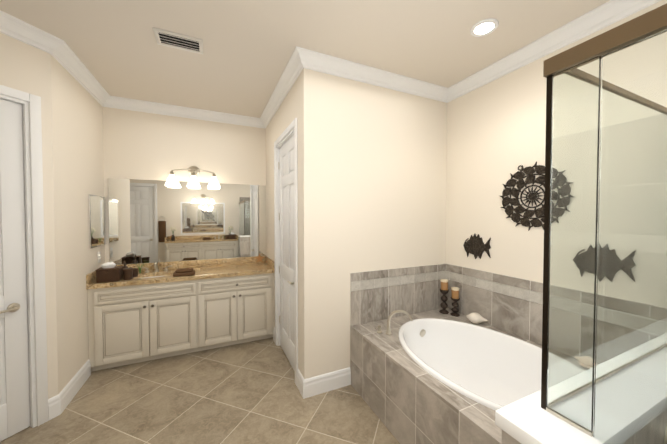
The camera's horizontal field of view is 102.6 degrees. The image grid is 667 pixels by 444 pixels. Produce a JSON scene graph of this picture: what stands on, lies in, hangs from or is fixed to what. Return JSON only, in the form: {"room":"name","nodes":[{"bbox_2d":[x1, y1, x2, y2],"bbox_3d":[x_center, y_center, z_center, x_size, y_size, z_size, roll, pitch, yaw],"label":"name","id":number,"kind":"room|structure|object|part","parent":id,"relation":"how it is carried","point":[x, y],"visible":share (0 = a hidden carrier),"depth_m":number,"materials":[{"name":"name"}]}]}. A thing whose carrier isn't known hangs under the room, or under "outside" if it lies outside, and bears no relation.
{"room":"bathroom","nodes":[
{"label":"bathroom","id":0,"kind":"room"},
{"bbox_2d":[0,33,57,415],"bbox_3d":[-2.574,0.081,1.342,0.100,2.990,1.725,0,1,20],"label":"wall","id":1,"kind":"structure","parent":0,"point":[25,67],"depth_m":2.08,"materials":[{"name":"beige paint"}]},
{"bbox_2d":[0,99,29,441],"bbox_3d":[-2.464,0.350,1.630,0.035,2.423,0.812,0,1,20],"label":"entry door","id":2,"kind":"structure","parent":1,"relation":"in","point":[14,396],"depth_m":1.94,"materials":[{"name":"white wood"}]},
{"bbox_2d":[0,303,19,313],"bbox_3d":[-2.317,0.624,1.894,0.063,0.066,0.152,0,1,20],"label":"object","id":3,"kind":"structure","parent":2,"relation":"attached to","point":[13,307],"depth_m":1.92,"materials":[{"name":"silver metal"}]},
{"bbox_2d":[0,85,48,427],"bbox_3d":[-2.458,0.312,1.627,0.118,2.516,0.982,0,1,20],"label":"door frame","id":4,"kind":"structure","parent":1,"relation":"attached to","point":[34,240],"depth_m":2.02,"materials":[{"name":"white wood"}]},
{"bbox_2d":[51,55,105,393],"bbox_3d":[-2.527,0.052,2.665,0.100,2.990,1.215,-1,1,-25],"label":"wall","id":5,"kind":"structure","parent":0,"point":[77,138],"depth_m":2.42,"materials":[{"name":"beige paint"}]},
{"bbox_2d":[0,10,111,107],"bbox_3d":[-2.655,-1.371,1.826,1.194,0.108,2.374,-1,1,-25],"label":"crown molding","id":6,"kind":"structure","parent":5,"relation":"attached to","point":[11,26],"depth_m":2.11,"materials":[{"name":"white wood"}]},
{"bbox_2d":[48,359,90,419],"bbox_3d":[-2.351,1.472,2.397,0.064,0.162,0.642,-1,1,-25],"label":"baseboard","id":7,"kind":"structure","parent":5,"relation":"attached to","point":[60,402],"depth_m":2.28,"materials":[{"name":"white wood"}]},
{"bbox_2d":[86,266,105,285],"bbox_3d":[-2.563,0.570,2.901,0.020,0.102,0.533,-1,1,-25],"label":"backsplash","id":8,"kind":"structure","parent":5,"relation":"attached to","point":[93,276],"depth_m":2.74,"materials":[{"name":"beige stone"}]},
{"bbox_2d":[88,194,105,247],"bbox_3d":[-2.587,-0.011,2.933,0.016,0.553,0.455,-1,1,-25],"label":"medicine cabinet mirror","id":9,"kind":"object","parent":5,"relation":"attached to","point":[97,218],"visible":0.98,"depth_m":2.88,"materials":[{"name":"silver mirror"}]},
{"bbox_2d":[97,252,100,262],"bbox_3d":[-2.600,0.390,2.966,0.011,0.120,0.080,-1,1,-25],"label":"switch plate","id":10,"kind":"object","parent":5,"relation":"attached to","point":[98,256],"visible":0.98,"depth_m":2.95,"materials":[{"name":"white plastic"}]},
{"bbox_2d":[103,107,265,264],"bbox_3d":[-1.818,0.031,3.604,1.975,2.990,0.100,-1,1,-25],"label":"wall","id":11,"kind":"structure","parent":0,"point":[144,146],"depth_m":3.44,"materials":[{"name":"beige paint"}]},
{"bbox_2d":[106,254,265,273],"bbox_3d":[-1.837,0.556,3.539,1.872,0.102,0.020,-1,1,-25],"label":"backsplash","id":12,"kind":"structure","parent":11,"relation":"attached to","point":[129,268],"depth_m":3.48,"materials":[{"name":"beige stone"}]},
{"bbox_2d":[108,178,265,264],"bbox_3d":[-1.823,-0.011,3.540,1.833,1.029,0.006,-1,1,-25],"label":"vanity mirror","id":13,"kind":"object","parent":11,"relation":"attached to","point":[151,221],"visible":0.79,"depth_m":3.48,"materials":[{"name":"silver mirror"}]},
{"bbox_2d":[112,96,265,128],"bbox_3d":[-1.776,-1.408,3.484,1.775,0.108,0.095,-1,1,-25],"label":"crown molding","id":14,"kind":"structure","parent":11,"relation":"attached to","point":[117,102],"depth_m":3.41,"materials":[{"name":"white wood"}]},
{"bbox_2d":[165,166,219,187],"bbox_3d":[-1.797,-0.595,3.432,0.632,0.284,0.202,-1,1,-25],"label":"sconce","id":15,"kind":"object","parent":11,"relation":"attached to","point":[193,171],"visible":1,"depth_m":3.39,"materials":[{"name":"white glass"}]},
{"bbox_2d":[0,337,399,443],"bbox_3d":[-0.585,1.625,1.408,4.990,0.100,5.185,-1,1,-25],"label":"floor","id":16,"kind":"structure","parent":0,"point":[245,393],"depth_m":2.23,"materials":[{"name":"tile"}]},
{"bbox_2d":[87,274,273,370],"bbox_3d":[-1.720,1.096,3.296,1.872,0.874,0.580,-1,1,-25],"label":"bathroom vanity","id":17,"kind":"object","parent":16,"relation":"on","point":[140,312],"depth_m":3.00,"materials":[{"name":"beige wood"}]},
{"bbox_2d":[86,262,273,289],"bbox_3d":[-1.726,0.636,3.298,1.872,0.046,0.553,-1,1,-25],"label":"countertop","id":18,"kind":"structure","parent":17,"relation":"on","point":[251,267],"depth_m":3.14,"materials":[{"name":"beige stone"}]},
{"bbox_2d":[138,262,169,273],"bbox_3d":[-2.175,0.551,3.273,0.332,0.125,0.135,-1,1,-25],"label":"faucet","id":19,"kind":"object","parent":18,"relation":"on","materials":[{"name":"silver metal"}]},
{"bbox_2d":[146,274,165,277],"bbox_3d":[-2.097,0.734,3.106,0.464,0.166,0.324,-1,1,-25],"label":"sink","id":20,"kind":"object","parent":18,"relation":"in","point":[147,275],"depth_m":3.23,"materials":[{"name":"white ceramic"}]},
{"bbox_2d":[173,268,194,276],"bbox_3d":[-1.735,0.581,3.107,0.220,0.071,0.145,-1,1,-25],"label":"towel","id":21,"kind":"object","parent":18,"relation":"on","point":[184,272],"depth_m":3.06,"materials":[{"name":"brown fabric"}]},
{"bbox_2d":[350,308,541,443],"bbox_3d":[1.091,1.170,2.003,1.234,0.784,1.771,-1,1,-25],"label":"tub","id":22,"kind":"object","parent":16,"relation":"on","point":[435,376],"visible":0.73,"depth_m":2.15,"materials":[{"name":"tile"}]},
{"bbox_2d":[439,279,448,313],"bbox_3d":[1.194,0.800,2.882,0.096,0.356,0.096,-1,1,-25],"label":"candle","id":23,"kind":"object","parent":22,"relation":"on","point":[444,290],"visible":1,"depth_m":2.85,"materials":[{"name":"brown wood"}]},
{"bbox_2d":[450,287,459,316],"bbox_3d":[1.281,0.837,2.813,0.096,0.286,0.096,-1,1,-25],"label":"candle","id":24,"kind":"object","parent":22,"relation":"on","point":[454,297],"visible":1,"depth_m":2.79,"materials":[{"name":"brown wood"}]},
{"bbox_2d":[466,312,487,323],"bbox_3d":[1.384,0.933,2.592,0.140,0.102,0.192,-1,1,-25],"label":"shell","id":25,"kind":"object","parent":22,"relation":"on","point":[476,318],"visible":1,"depth_m":2.55,"materials":[{"name":"beige ceramic"}]},
{"bbox_2d":[495,390,602,443],"bbox_3d":[1.264,1.044,1.020,1.741,1.080,0.174,-1,1,-25],"label":"ledge","id":26,"kind":"structure","parent":16,"relation":"on","point":[528,419],"depth_m":0.68,"materials":[{"name":"stone"}]},
{"bbox_2d":[266,68,314,378],"bbox_3d":[-0.578,0.041,3.153,0.100,2.990,1.755,-1,1,-25],"label":"wall","id":27,"kind":"structure","parent":0,"point":[298,102],"depth_m":2.38,"materials":[{"name":"beige paint"}]},
{"bbox_2d":[266,258,273,269],"bbox_3d":[-0.880,0.553,3.674,0.020,0.102,0.533,-1,1,-25],"label":"backsplash","id":28,"kind":"structure","parent":27,"relation":"attached to","point":[269,262],"depth_m":3.56,"materials":[{"name":"beige stone"}]},
{"bbox_2d":[260,46,307,127],"bbox_3d":[-0.621,-1.396,2.980,0.095,0.108,1.725,-1,1,-25],"label":"crown molding","id":29,"kind":"structure","parent":27,"relation":"attached to","point":[298,60],"depth_m":2.66,"materials":[{"name":"white wood"}]},
{"bbox_2d":[274,118,297,385],"bbox_3d":[-0.492,0.283,2.942,0.118,2.516,0.932,-1,1,-25],"label":"door frame","id":30,"kind":"structure","parent":27,"relation":"attached to","point":[286,134],"depth_m":2.90,"materials":[{"name":"white wood"}]},
{"bbox_2d":[279,135,294,370],"bbox_3d":[-0.486,0.321,2.946,0.035,2.423,0.762,-1,1,-25],"label":"closet door","id":31,"kind":"structure","parent":27,"relation":"in","point":[286,166],"depth_m":2.96,"materials":[{"name":"white wood"}]},
{"bbox_2d":[0,0,609,117],"bbox_3d":[-0.585,-1.464,1.339,4.990,0.100,5.185,-1,1,-25],"label":"ceiling","id":32,"kind":"structure","parent":0,"point":[238,66],"depth_m":2.06,"materials":[{"name":"beige paint"}]},
{"bbox_2d":[153,28,202,54],"bbox_3d":[-1.216,-1.425,2.115,0.330,0.012,0.200,-1,1,-25],"label":"ceiling vent","id":33,"kind":"object","parent":32,"relation":"in","point":[169,33],"depth_m":2.10,"materials":[{"name":"silver metal"}]},
{"bbox_2d":[470,18,498,36],"bbox_3d":[1.105,-1.422,1.960,0.184,0.009,0.184,-1,1,-25],"label":"recessed light","id":34,"kind":"object","parent":32,"relation":"in","point":[484,27],"visible":1,"depth_m":1.96,"materials":[{"name":"white"}]},
{"bbox_2d":[315,71,446,375],"bbox_3d":[0.583,0.049,2.776,1.695,2.990,0.100,-1,1,-25],"label":"wall","id":35,"kind":"structure","parent":0,"point":[380,174],"depth_m":2.60,"materials":[{"name":"beige paint"}]},
{"bbox_2d":[297,367,350,398],"bbox_3d":[-0.091,1.469,2.532,0.474,0.162,0.196,-1,1,-25],"label":"baseboard","id":36,"kind":"structure","parent":35,"relation":"attached to","point":[319,384],"depth_m":2.44,"materials":[{"name":"white wood"}]},
{"bbox_2d":[305,50,447,100],"bbox_3d":[0.494,-1.388,2.596,1.560,0.108,0.095,-1,1,-25],"label":"crown molding","id":37,"kind":"structure","parent":35,"relation":"attached to","point":[319,62],"depth_m":2.54,"materials":[{"name":"white wood"}]},
{"bbox_2d":[350,263,445,325],"bbox_3d":[0.720,0.729,2.786,1.221,0.500,0.005,-1,1,-25],"label":"wall","id":38,"kind":"structure","parent":35,"relation":"attached to","point":[373,304],"depth_m":2.74,"materials":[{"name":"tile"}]},
{"bbox_2d":[446,0,666,282],"bbox_3d":[2.024,0.077,1.552,0.100,2.990,3.330,-1,1,-25],"label":"wall","id":39,"kind":"structure","parent":0,"point":[496,132],"depth_m":2.49,"materials":[{"name":"beige paint"}]},
{"bbox_2d":[463,233,490,258],"bbox_3d":[1.435,0.246,2.688,0.020,0.260,0.300,-1,1,-25],"label":"artwork","id":40,"kind":"object","parent":39,"relation":"attached to","point":[474,245],"visible":1,"depth_m":2.68,"materials":[{"name":"metal"}]},
{"bbox_2d":[446,264,542,344],"bbox_3d":[1.645,0.742,2.241,0.005,0.500,1.758,-1,1,-25],"label":"wall","id":41,"kind":"structure","parent":39,"relation":"attached to","point":[517,316],"depth_m":2.45,"materials":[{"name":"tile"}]},
{"bbox_2d":[351,271,542,303],"bbox_3d":[1.089,0.624,1.986,1.226,0.086,1.763,-1,1,-25],"label":"wall band","id":42,"kind":"object","parent":41,"relation":"attached to","point":[532,296],"visible":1,"depth_m":2.65,"materials":[{"name":"beige tile"}]},
{"bbox_2d":[500,162,544,230],"bbox_3d":[1.648,-0.211,2.215,0.019,0.569,0.569,-1,1,-25],"label":"art","id":43,"kind":"object","parent":39,"relation":"attached to","point":[521,183],"visible":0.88,"depth_m":2.26,"materials":[{"name":"metal"}]},
{"bbox_2d":[440,0,660,102],"bbox_3d":[1.889,-1.365,1.579,0.095,0.108,3.110,-1,1,-25],"label":"crown molding","id":44,"kind":"structure","parent":39,"relation":"attached to","point":[600,17],"depth_m":2.03,"materials":[{"name":"white wood"}]},
{"bbox_3d":[0.895,1.553,0.067,0.120,0.105,1.292,-1,1,-25],"label":"curb","id":45,"kind":"object","parent":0,"visible":0},
{"bbox_2d":[541,3,666,443],"bbox_3d":[0.874,0.541,0.083,0.036,1.913,1.380,-1,1,-25],"label":"shower enclosure","id":46,"kind":"object","parent":45,"relation":"on","point":[604,333],"depth_m":0.61,"materials":[{"name":"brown glass"}]},
{"bbox_3d":[0.578,0.061,0.722,0.012,0.898,0.012,-1,1,-25],"label":"post","id":47,"kind":"part","parent":46,"relation":"part of","materials":[{"name":"brown"}]},
{"bbox_3d":[1.588,-0.402,0.408,1.614,0.042,1.412,-1,1,-25],"label":"frame","id":48,"kind":"part","parent":46,"relation":"part of","materials":[{"name":"brown metal"}]}
]}

